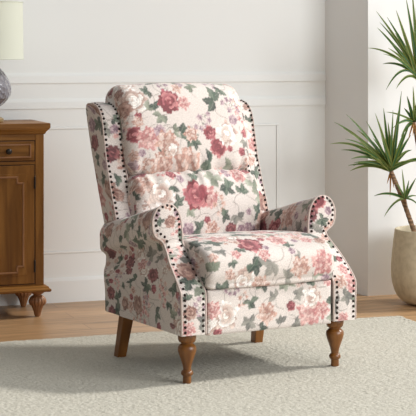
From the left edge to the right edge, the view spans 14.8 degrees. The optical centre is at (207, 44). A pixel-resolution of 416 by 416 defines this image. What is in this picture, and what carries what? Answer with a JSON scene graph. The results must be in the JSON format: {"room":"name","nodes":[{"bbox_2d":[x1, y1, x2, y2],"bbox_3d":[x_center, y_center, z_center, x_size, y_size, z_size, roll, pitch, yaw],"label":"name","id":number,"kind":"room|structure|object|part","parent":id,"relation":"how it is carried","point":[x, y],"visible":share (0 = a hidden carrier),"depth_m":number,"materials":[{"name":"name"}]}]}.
{"room":"living room","nodes":[
{"label":"living room","id":0,"kind":"room"},
{"bbox_2d":[0,0,324,278],"bbox_3d":[-1.542,-0.290,6.329,4.551,2.700,0.120,0,0,-19],"label":"wall","id":1,"kind":"structure","parent":0,"point":[60,36],"depth_m":6.72,"materials":[{"name":"white paint"}]},
{"bbox_2d":[0,276,104,305],"bbox_3d":[-1.576,1.010,6.247,4.431,0.100,0.012,0,0,-19],"label":"baseboard","id":2,"kind":"structure","parent":1,"relation":"attached to","point":[91,288],"depth_m":6.60,"materials":[{"name":"white paint"}]},
{"bbox_2d":[44,123,278,253],"bbox_3d":[-0.620,0.599,6.588,1.962,0.522,0.004,0,0,-19],"label":"trim","id":3,"kind":"structure","parent":1,"relation":"attached to","point":[261,124],"depth_m":6.90,"materials":[{"name":"white paint"}]},
{"bbox_2d":[0,96,325,108],"bbox_3d":[-1.577,0.242,6.249,4.431,0.040,0.007,0,0,-19],"label":"trim","id":4,"kind":"structure","parent":1,"relation":"attached to","point":[268,100],"depth_m":6.63,"materials":[{"name":"white paint"}]},
{"bbox_2d":[5,72,325,83],"bbox_3d":[-1.577,0.137,6.248,4.431,0.041,0.008,0,0,-19],"label":"trim","id":5,"kind":"structure","parent":1,"relation":"attached to","point":[14,78],"depth_m":6.74,"materials":[{"name":"white paint"}]},
{"bbox_2d":[0,294,415,341],"bbox_3d":[0.870,1.090,3.776,9.000,0.060,8.700,0,0,-19],"label":"floor","id":6,"kind":"structure","parent":0,"point":[83,318],"depth_m":6.20,"materials":[{"name":"brown wood"}]},
{"bbox_2d":[0,120,50,316],"bbox_3d":[-1.080,0.682,6.222,0.890,0.756,0.338,0,0,-19],"label":"base cabinet","id":7,"kind":"object","parent":6,"relation":"on","point":[21,141],"visible":1,"depth_m":6.20,"materials":[{"name":"brown wood"}]},
{"bbox_2d":[0,1,23,121],"bbox_3d":[-0.898,0.056,6.307,0.345,0.496,0.345,0,0,0],"label":"table lamp","id":8,"kind":"object","parent":7,"relation":"on","point":[11,12],"visible":1,"depth_m":6.22,"materials":[{"name":"beige fabric"}]},
{"bbox_3d":[-0.898,0.155,6.307,0.244,0.226,0.244,0,0,0],"label":"glass","id":9,"kind":"part","parent":8,"relation":"part of","materials":[{"name":"grey glass"}]},
{"bbox_3d":[-0.898,-0.057,6.307,0.340,0.226,0.340,0,0,0],"label":"lamp shade","id":10,"kind":"part","parent":8,"relation":"part of","materials":[{"name":"white fabric"}]},
{"bbox_3d":[-0.847,0.697,6.157,0.285,0.377,0.006,0,0,-19],"label":"moulding","id":11,"kind":"part","parent":7,"relation":"part of","materials":[{"name":"brown wood"}]},
{"bbox_3d":[-0.848,0.697,6.158,0.302,0.394,0.003,0,0,-19],"label":"raised panel","id":12,"kind":"part","parent":7,"relation":"part of","materials":[{"name":"brown wood"}]},
{"bbox_3d":[-0.847,0.411,6.157,0.340,0.054,0.006,0,0,-19],"label":"moulding","id":13,"kind":"part","parent":7,"relation":"part of","materials":[{"name":"brown wood"}]},
{"bbox_3d":[-0.850,0.411,6.164,0.368,0.076,0.010,0,0,-19],"label":"drawer","id":14,"kind":"part","parent":7,"relation":"part of","materials":[{"name":"brown wood"}]},
{"bbox_3d":[-0.850,0.697,6.164,0.368,0.460,0.010,0,0,-19],"label":"door","id":15,"kind":"part","parent":7,"relation":"part of","materials":[{"name":"brown wood"}]},
{"bbox_3d":[-1.038,0.933,6.102,0.772,0.006,0.013,0,0,-19],"label":"rail","id":16,"kind":"part","parent":7,"relation":"part of","materials":[{"name":"brown wood"}]},
{"bbox_3d":[-1.038,0.458,6.102,0.772,0.012,0.013,0,0,-19],"label":"rail","id":17,"kind":"part","parent":7,"relation":"part of","materials":[{"name":"brown wood"}]},
{"bbox_3d":[-1.038,0.359,6.102,0.772,0.022,0.013,0,0,-19],"label":"rail","id":18,"kind":"part","parent":7,"relation":"part of","materials":[{"name":"brown wood"}]},
{"bbox_3d":[-1.083,0.948,6.228,0.890,0.024,0.325,0,0,-19],"label":"moulding","id":19,"kind":"part","parent":7,"relation":"part of","materials":[{"name":"brown wood"}]},
{"bbox_2d":[0,316,415,415],"bbox_3d":[0.043,1.057,4.847,2.316,0.005,2.166,0,0,-20],"label":"rug","id":20,"kind":"object","parent":6,"relation":"on","point":[290,372],"visible":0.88,"depth_m":5.10,"materials":[{"name":"carpet"}]},
{"bbox_2d":[86,83,356,383],"bbox_3d":[0.022,0.595,5.409,0.696,0.924,0.784,0,0,-29],"label":"armchair","id":21,"kind":"object","parent":20,"relation":"on","point":[191,242],"visible":1,"depth_m":5.35,"materials":[{"name":"fabric"}]},
{"bbox_3d":[-0.284,0.981,5.417,0.043,0.153,0.073,0,0,-29],"label":"leg","id":22,"kind":"part","parent":21,"relation":"part of","materials":[{"name":"brown wood"}]},
{"bbox_3d":[-0.200,0.703,5.212,0.108,0.394,0.605,0,0,-29],"label":"armrest","id":23,"kind":"part","parent":21,"relation":"part of","materials":[{"name":"fabric"}]},
{"bbox_2d":[105,83,248,175],"bbox_3d":[-0.102,0.305,5.632,0.500,0.343,0.257,0,0,-29],"label":"cushion","id":24,"kind":"object","parent":21,"relation":"on","point":[158,129],"depth_m":5.53,"materials":[{"name":"fabric"}]},
{"bbox_3d":[-0.090,0.703,5.011,0.106,0.394,0.161,0,0,-29],"label":"arm panel","id":25,"kind":"part","parent":21,"relation":"part of","materials":[{"name":"fabric"}]},
{"bbox_3d":[-0.089,0.394,5.609,0.596,0.391,0.204,0,0,-29],"label":"nailhead trim","id":26,"kind":"part","parent":21,"relation":"part of","materials":[{"name":"brown metal"}]},
{"bbox_3d":[-0.065,0.978,4.998,0.059,0.156,0.059,0,0,-29],"label":"leg","id":27,"kind":"part","parent":21,"relation":"part of","materials":[{"name":"brown wood"}]},
{"bbox_2d":[127,169,259,234],"bbox_3d":[-0.053,0.566,5.545,0.506,0.275,0.189,0,0,-29],"label":"lumbar cushion","id":28,"kind":"object","parent":21,"relation":"on","point":[206,200],"depth_m":5.47,"materials":[{"name":"fabric"}]},
{"bbox_3d":[0.178,0.981,5.673,0.043,0.153,0.073,0,0,-29],"label":"leg","id":29,"kind":"part","parent":21,"relation":"part of","materials":[{"name":"brown wood"}]},
{"bbox_2d":[183,230,333,289],"bbox_3d":[0.086,0.692,5.295,0.492,0.155,0.524,0,0,-29],"label":"seat cushion","id":30,"kind":"object","parent":21,"relation":"on","point":[213,259],"depth_m":5.09,"materials":[{"name":"fabric"}]},
{"bbox_3d":[0.188,0.835,5.109,0.458,0.140,0.057,0,0,-29],"label":"footrest panel","id":31,"kind":"part","parent":21,"relation":"part of","materials":[{"name":"fabric"}]},
{"bbox_3d":[0.307,0.703,5.493,0.108,0.394,0.605,0,0,-29],"label":"armrest","id":32,"kind":"part","parent":21,"relation":"part of","materials":[{"name":"fabric"}]},
{"bbox_3d":[0.419,0.703,5.293,0.106,0.394,0.161,0,0,-29],"label":"arm panel","id":33,"kind":"part","parent":21,"relation":"part of","materials":[{"name":"fabric"}]},
{"bbox_3d":[0.417,0.978,5.265,0.059,0.156,0.059,0,0,-29],"label":"leg","id":34,"kind":"part","parent":21,"relation":"part of","materials":[{"name":"brown wood"}]},
{"bbox_2d":[391,225,415,304],"bbox_3d":[0.909,0.905,6.550,0.318,0.308,0.318,0,0,0],"label":"plant pot","id":35,"kind":"object","parent":6,"relation":"on","point":[403,259],"visible":0.99,"depth_m":6.46,"materials":[{"name":"ceramic"}]},
{"bbox_2d":[332,0,415,231],"bbox_3d":[0.767,0.282,6.515,0.559,1.041,0.210,0,0,-9],"label":"dracaena plant","id":36,"kind":"object","parent":35,"relation":"on","point":[388,160],"visible":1,"depth_m":6.50,"materials":[{"name":"green plant"}]},
{"bbox_2d":[325,0,415,295],"bbox_3d":[0.866,-0.290,7.033,0.698,2.700,0.395,0,0,-19],"label":"wall","id":37,"kind":"structure","parent":0,"point":[358,78],"depth_m":6.81,"materials":[{"name":"white paint"}]}
]}

